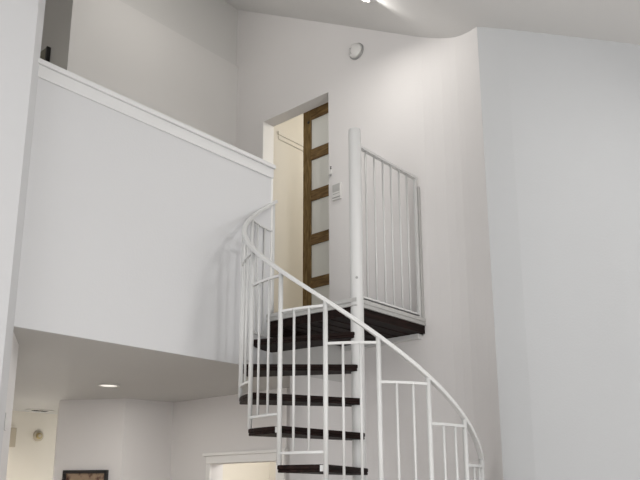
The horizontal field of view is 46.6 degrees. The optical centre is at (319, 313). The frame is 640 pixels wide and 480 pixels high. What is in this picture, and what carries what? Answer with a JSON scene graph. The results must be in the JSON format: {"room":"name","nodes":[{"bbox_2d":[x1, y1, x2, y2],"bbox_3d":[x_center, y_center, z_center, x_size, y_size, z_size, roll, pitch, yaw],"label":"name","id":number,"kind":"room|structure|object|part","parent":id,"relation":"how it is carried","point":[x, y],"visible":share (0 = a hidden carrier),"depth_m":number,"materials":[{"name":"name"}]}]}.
{"room":"stairwell","nodes":[
{"label":"stairwell","id":0,"kind":"room"},
{"bbox_2d":[0,332,18,479],"bbox_3d":[-2.299,1.749,4.965,0.176,2.608,4.040,6,-15,-23],"label":"wall","id":1,"kind":"structure","parent":0,"point":[14,352],"depth_m":3.73,"materials":[{"name":"white paint"}]},
{"bbox_2d":[4,413,7,430],"bbox_3d":[-1.511,0.520,3.579,0.010,0.082,0.066,4,-14,-17],"label":"light switch","id":2,"kind":"object","parent":1,"relation":"attached to","point":[6,414],"visible":0.97,"depth_m":3.56,"materials":[{"name":"white plastic"}]},
{"bbox_2d":[0,0,45,462],"bbox_3d":[-3.172,-0.592,1.693,0.240,5.617,5.295,-12,-18,40],"label":"wall","id":3,"kind":"structure","parent":0,"point":[21,21],"depth_m":3.57,"materials":[{"name":"white paint"}]},
{"bbox_2d":[6,411,57,479],"bbox_3d":[-2.700,2.268,7.103,0.120,2.608,1.600,-12,-18,40],"label":"wall","id":4,"kind":"structure","parent":0,"point":[30,459],"depth_m":7.16,"materials":[{"name":"beige paint"}]},
{"bbox_2d":[9,428,16,446],"bbox_3d":[-2.908,1.164,7.007,0.040,0.180,0.067,-12,-18,40],"label":"box","id":5,"kind":"object","parent":4,"relation":"attached to","point":[13,430],"visible":0.54,"depth_m":7.00,"materials":[{"name":"beige plastic"}]},
{"bbox_2d":[33,431,43,440],"bbox_3d":[-2.727,1.184,7.212,0.041,0.104,0.104,-12,-18,40],"label":"wall thermostat","id":6,"kind":"object","parent":4,"relation":"attached to","point":[38,435],"visible":1,"depth_m":7.20,"materials":[{"name":"beige plastic"}]},
{"bbox_2d":[41,0,64,65],"bbox_3d":[-2.230,-1.740,5.858,0.850,3.900,0.120,-12,-18,40],"label":"wall","id":7,"kind":"structure","parent":0,"point":[54,9],"depth_m":5.73,"materials":[{"name":"grey paint"}]},
{"bbox_2d":[40,46,50,61],"bbox_3d":[-2.155,-1.957,5.737,0.226,0.139,0.031,-12,-18,40],"label":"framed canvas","id":8,"kind":"object","parent":7,"relation":"attached to","point":[45,54],"visible":0.46,"depth_m":5.67,"materials":[{"name":"black"}]},
{"bbox_2d":[59,0,237,146],"bbox_3d":[-1.351,-1.442,6.046,0.130,3.407,1.663,-12,-18,40],"label":"wall","id":9,"kind":"structure","parent":0,"point":[113,45],"depth_m":6.19,"materials":[{"name":"grey paint"}]},
{"bbox_2d":[53,388,289,479],"bbox_3d":[-1.430,2.001,6.011,2.851,2.608,0.732,-7,-15,27],"label":"wall","id":10,"kind":"structure","parent":0,"point":[132,439],"depth_m":6.18,"materials":[{"name":"white paint"}]},
{"bbox_2d":[62,470,108,479],"bbox_3d":[-1.925,1.546,6.043,0.400,0.540,0.028,-3,-14,12],"label":"framed picture","id":11,"kind":"object","parent":10,"relation":"attached to","point":[67,474],"visible":1,"depth_m":6.09,"materials":[{"name":"black"}]},
{"bbox_2d":[66,473,103,479],"bbox_3d":[-1.924,1.547,6.050,0.348,0.488,0.010,-3,-14,12],"label":"print","id":12,"kind":"object","parent":11,"relation":"attached to","point":[69,476],"depth_m":6.10},
{"bbox_2d":[202,449,287,479],"bbox_3d":[-0.593,2.109,5.503,0.935,2.155,0.037,-12,-18,40],"label":"trim","id":13,"kind":"structure","parent":10,"relation":"attached to","point":[270,454],"depth_m":5.73,"materials":[{"name":"white paint"}]},
{"bbox_2d":[13,327,341,413],"bbox_3d":[-2.522,0.307,5.288,3.900,0.347,3.705,-12,-18,40],"label":"ceiling","id":14,"kind":"structure","parent":0,"point":[51,368],"depth_m":5.01,"materials":[{"name":"paint"}]},
{"bbox_2d":[25,409,53,411],"bbox_3d":[-2.650,0.913,7.027,0.120,0.010,0.230,-12,-18,40],"label":"ceiling vent","id":15,"kind":"object","parent":14,"relation":"in","point":[39,410],"visible":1,"depth_m":7.00,"materials":[{"name":"white plastic"}]},
{"bbox_2d":[98,384,119,387],"bbox_3d":[-1.544,0.524,5.434,0.156,0.007,0.156,-12,-18,40],"label":"recessed light","id":16,"kind":"object","parent":14,"relation":"in","point":[100,385],"visible":1,"depth_m":5.42,"materials":[{"name":"white plastic"}]},
{"bbox_2d":[14,77,342,479],"bbox_3d":[-1.241,0.799,4.003,0.518,3.997,3.705,-12,-18,40],"label":"wall","id":17,"kind":"structure","parent":0,"point":[132,237],"depth_m":4.17,"materials":[{"name":"white paint"}]},
{"bbox_2d":[38,58,275,178],"bbox_3d":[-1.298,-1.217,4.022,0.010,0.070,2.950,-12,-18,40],"label":"trim","id":18,"kind":"structure","parent":17,"relation":"attached to","point":[44,73],"depth_m":4.34,"materials":[{"name":"white paint"}]},
{"bbox_2d":[270,178,272,313],"bbox_3d":[-0.372,-0.477,5.016,0.130,1.042,0.015,-12,-18,40],"label":"trim","id":19,"kind":"structure","parent":17,"relation":"attached to","point":[271,227],"depth_m":4.98,"materials":[{"name":"white paint"}]},
{"bbox_2d":[223,462,268,479],"bbox_3d":[-0.935,2.242,6.894,0.100,2.555,1.175,-12,-18,40],"label":"wall","id":20,"kind":"structure","parent":0,"point":[240,471],"depth_m":7.25,"materials":[{"name":"beige paint"}]},
{"bbox_2d":[269,462,275,479],"bbox_3d":[0.255,2.192,6.698,1.950,2.555,0.100,-12,-18,40],"label":"wall","id":21,"kind":"structure","parent":0,"point":[272,465],"depth_m":7.44,"materials":[{"name":"beige paint"}]},
{"bbox_2d":[273,114,302,312],"bbox_3d":[0.318,-0.679,7.280,0.100,2.500,2.375,-12,-18,40],"label":"wall","id":22,"kind":"structure","parent":0,"point":[288,160],"depth_m":6.56,"materials":[{"name":"beige paint"}]},
{"bbox_2d":[262,122,273,163],"bbox_3d":[-0.450,-0.678,6.263,0.009,2.020,0.126,-12,-18,40],"label":"trim","id":23,"kind":"structure","parent":22,"relation":"attached to","point":[268,130],"depth_m":6.45,"materials":[{"name":"white paint"}]},
{"bbox_2d":[277,131,302,150],"bbox_3d":[-0.027,-1.503,6.990,0.017,0.075,1.045,-12,-18,40],"label":"trim","id":24,"kind":"structure","parent":22,"relation":"attached to","point":[283,137],"depth_m":6.72,"materials":[{"name":"beige paint"}]},
{"bbox_2d":[236,10,502,479],"bbox_3d":[0.145,-0.081,5.403,2.770,6.362,0.528,-12,-18,40],"label":"wall","id":25,"kind":"structure","parent":0,"point":[414,102],"depth_m":5.16,"materials":[{"name":"white paint"}]},
{"bbox_2d":[303,102,328,305],"bbox_3d":[0.243,-0.830,5.831,0.998,2.090,0.048,-12,-18,40],"label":"door","id":26,"kind":"structure","parent":25,"relation":"in","point":[315,121],"depth_m":6.09,"materials":[{"name":"brown wood"}]},
{"bbox_3d":[0.244,-1.777,6.064,0.828,0.140,0.038,-12,-18,40],"label":"rail","id":27,"kind":"part","parent":26,"relation":"part of","materials":[{"name":"brown wood"}]},
{"bbox_3d":[0.247,-0.308,5.707,0.828,0.087,0.038,-12,-18,40],"label":"rail","id":28,"kind":"part","parent":26,"relation":"part of","materials":[{"name":"brown wood"}]},
{"bbox_3d":[0.246,-0.665,5.794,0.828,0.090,0.038,-12,-18,40],"label":"rail","id":29,"kind":"part","parent":26,"relation":"part of","materials":[{"name":"brown wood"}]},
{"bbox_3d":[0.245,-1.037,5.884,0.828,0.093,0.038,-12,-18,40],"label":"rail","id":30,"kind":"part","parent":26,"relation":"part of","materials":[{"name":"brown wood"}]},
{"bbox_3d":[0.245,-1.395,5.971,0.828,0.097,0.038,-12,-18,40],"label":"rail","id":31,"kind":"part","parent":26,"relation":"part of","materials":[{"name":"brown wood"}]},
{"bbox_3d":[0.247,-0.128,5.663,0.828,0.285,0.012,-12,-18,40],"label":"frosted panel","id":32,"kind":"part","parent":26,"relation":"part of","materials":[{"name":"white glass"}]},
{"bbox_3d":[0.246,-0.486,5.750,0.828,0.279,0.012,-12,-18,40],"label":"frosted panel","id":33,"kind":"part","parent":26,"relation":"part of","materials":[{"name":"white glass"}]},
{"bbox_3d":[0.246,-0.851,5.839,0.828,0.291,0.012,-12,-18,40],"label":"frosted panel","id":34,"kind":"part","parent":26,"relation":"part of","materials":[{"name":"white glass"}]},
{"bbox_3d":[0.245,-1.215,5.927,0.828,0.273,0.012,-12,-18,40],"label":"frosted panel","id":35,"kind":"part","parent":26,"relation":"part of","materials":[{"name":"white glass"}]},
{"bbox_3d":[0.244,-1.575,6.015,0.828,0.275,0.012,-12,-18,40],"label":"frosted panel","id":36,"kind":"part","parent":26,"relation":"part of","materials":[{"name":"white"}]},
{"bbox_2d":[332,182,341,200],"bbox_3d":[0.129,-0.940,5.704,0.084,0.133,0.022,-12,-18,40],"label":"keypad","id":37,"kind":"object","parent":25,"relation":"attached to","point":[336,188],"visible":1,"depth_m":5.69,"materials":[{"name":"white plastic"}]},
{"bbox_2d":[349,43,363,59],"bbox_3d":[0.276,-2.067,5.828,0.136,0.136,0.043,-12,-18,40],"label":"smoke detector","id":38,"kind":"object","parent":25,"relation":"attached to","point":[356,50],"visible":1,"depth_m":5.80,"materials":[{"name":"grey plastic"}]},
{"bbox_2d":[223,0,639,44],"bbox_3d":[-0.621,-2.156,1.812,7.200,4.438,8.300,-12,-18,40],"label":"ceiling","id":39,"kind":"structure","parent":0,"point":[607,20],"depth_m":4.53,"materials":[{"name":"paint"}]},
{"bbox_2d":[477,27,639,479],"bbox_3d":[2.761,0.156,2.927,4.300,4.724,0.582,-12,-18,40],"label":"wall","id":40,"kind":"structure","parent":0,"point":[561,114],"depth_m":3.99,"materials":[{"name":"grey paint"}]},
{"bbox_3d":[-0.997,2.386,1.815,11.200,0.120,9.400,-12,-18,40],"label":"floor","id":41,"kind":"structure","parent":0,"visible":0},
{"bbox_2d":[238,127,484,479],"bbox_3d":[0.226,0.812,4.245,1.427,4.079,1.433,-12,-18,40],"label":"spiral staircase","id":42,"kind":"structure","parent":41,"relation":"on","point":[356,323],"depth_m":4.30,"materials":[{"name":"white metal"}]},
{"bbox_3d":[-0.456,-0.005,4.361,0.025,0.998,0.024,-12,-18,40],"label":"post","id":43,"kind":"part","parent":42,"relation":"part of","materials":[{"name":"white metal"}]},
{"bbox_3d":[-0.422,0.393,4.133,0.026,0.013,0.266,4,-14,-17],"label":"rail","id":44,"kind":"part","parent":42,"relation":"part of","materials":[{"name":"white metal"}]},
{"bbox_3d":[-0.423,-0.318,4.306,0.026,0.013,0.266,4,-14,-17],"label":"rail","id":45,"kind":"part","parent":42,"relation":"part of","materials":[{"name":"white metal"}]},
{"bbox_3d":[-0.435,-0.133,4.663,0.025,0.994,0.024,-12,-18,40],"label":"post","id":46,"kind":"part","parent":42,"relation":"part of","materials":[{"name":"white metal"}]},
{"bbox_3d":[-0.376,0.125,4.071,0.025,1.002,0.024,-12,-18,40],"label":"post","id":47,"kind":"part","parent":42,"relation":"part of","materials":[{"name":"white metal"}]},
{"bbox_3d":[-0.381,0.131,4.723,0.026,0.013,0.266,-7,-15,26],"label":"rail","id":48,"kind":"part","parent":42,"relation":"part of","materials":[{"name":"white metal"}]},
{"bbox_3d":[-0.295,0.530,3.864,0.026,0.013,0.266,11,-18,-39],"label":"rail","id":49,"kind":"part","parent":42,"relation":"part of","materials":[{"name":"white metal"}]},
{"bbox_3d":[-0.382,-0.581,4.896,0.026,0.013,0.266,-7,-15,26],"label":"rail","id":50,"kind":"part","parent":42,"relation":"part of","materials":[{"name":"white metal"}]},
{"bbox_3d":[-0.297,-0.181,4.037,0.026,0.013,0.266,11,-18,-39],"label":"rail","id":51,"kind":"part","parent":42,"relation":"part of","materials":[{"name":"white metal"}]},
{"bbox_3d":[-0.316,-0.267,4.938,0.025,0.990,0.024,-12,-18,40],"label":"post","id":52,"kind":"part","parent":42,"relation":"part of","materials":[{"name":"white metal"}]},
{"bbox_3d":[-0.206,0.266,3.828,0.025,1.006,0.024,-12,-18,40],"label":"post","id":53,"kind":"part","parent":42,"relation":"part of","materials":[{"name":"white metal"}]},
{"bbox_3d":[-0.091,0.682,3.658,0.266,0.013,0.026,-7,-15,27],"label":"rail","id":54,"kind":"part","parent":42,"relation":"part of","materials":[{"name":"white metal"}]},
{"bbox_3d":[-0.093,-0.029,3.830,0.266,0.013,0.026,-7,-15,27],"label":"rail","id":55,"kind":"part","parent":42,"relation":"part of","materials":[{"name":"white metal"}]},
{"bbox_3d":[0.028,0.426,3.663,0.025,1.010,0.024,-12,-18,40],"label":"post","id":56,"kind":"part","parent":42,"relation":"part of","materials":[{"name":"white metal"}]},
{"bbox_3d":[0.179,0.040,4.888,0.706,0.050,0.797,-12,-18,40],"label":"landing trim","id":57,"kind":"part","parent":42,"relation":"part of","materials":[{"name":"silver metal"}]},
{"bbox_3d":[0.158,0.144,3.711,0.266,0.013,0.026,-1,-14,5],"label":"rail","id":58,"kind":"part","parent":42,"relation":"part of","materials":[{"name":"white metal"}]},
{"bbox_3d":[0.291,0.609,3.592,0.025,1.014,0.024,-12,-18,40],"label":"post","id":59,"kind":"part","parent":42,"relation":"part of","materials":[{"name":"white metal"}]},
{"bbox_3d":[0.454,-1.005,4.955,0.028,0.024,0.630,-12,-18,40],"label":"guard rail","id":60,"kind":"part","parent":42,"relation":"part of","materials":[{"name":"white metal"}]},
{"bbox_3d":[0.456,-0.049,4.723,0.024,0.012,0.630,-12,-18,40],"label":"guard rail","id":61,"kind":"part","parent":42,"relation":"part of","materials":[{"name":"white metal"}]},
{"bbox_3d":[0.419,0.342,3.690,0.266,0.013,0.026,4,-14,-16],"label":"rail","id":62,"kind":"part","parent":42,"relation":"part of","materials":[{"name":"white metal"}]},
{"bbox_3d":[0.661,-0.457,5.062,0.020,1.000,0.020,-12,-18,40],"label":"guard post","id":63,"kind":"part","parent":42,"relation":"part of","materials":[{"name":"white metal"}]},
{"bbox_3d":[0.680,-0.426,5.075,0.030,0.943,0.023,-12,-18,40],"label":"wall post","id":64,"kind":"part","parent":42,"relation":"part of","materials":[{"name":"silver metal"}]},
{"bbox_3d":[0.544,0.817,3.621,0.025,1.018,0.024,-12,-18,40],"label":"post","id":65,"kind":"part","parent":42,"relation":"part of","materials":[{"name":"white metal"}]},
{"bbox_3d":[0.650,0.561,3.763,0.266,0.013,0.026,11,-17,-38],"label":"rail","id":66,"kind":"part","parent":42,"relation":"part of","materials":[{"name":"white metal"}]},
{"bbox_3d":[0.750,1.045,3.737,0.025,1.022,0.024,-12,-18,40],"label":"post","id":67,"kind":"part","parent":42,"relation":"part of","materials":[{"name":"white metal"}]},
{"bbox_3d":[0.818,0.800,3.912,0.026,0.013,0.266,-7,-15,28],"label":"rail","id":68,"kind":"part","parent":42,"relation":"part of","materials":[{"name":"white metal"}]},
{"bbox_3d":[0.876,1.289,3.916,0.025,1.026,0.024,-12,-18,40],"label":"post","id":69,"kind":"part","parent":42,"relation":"part of","materials":[{"name":"white metal"}]}
]}

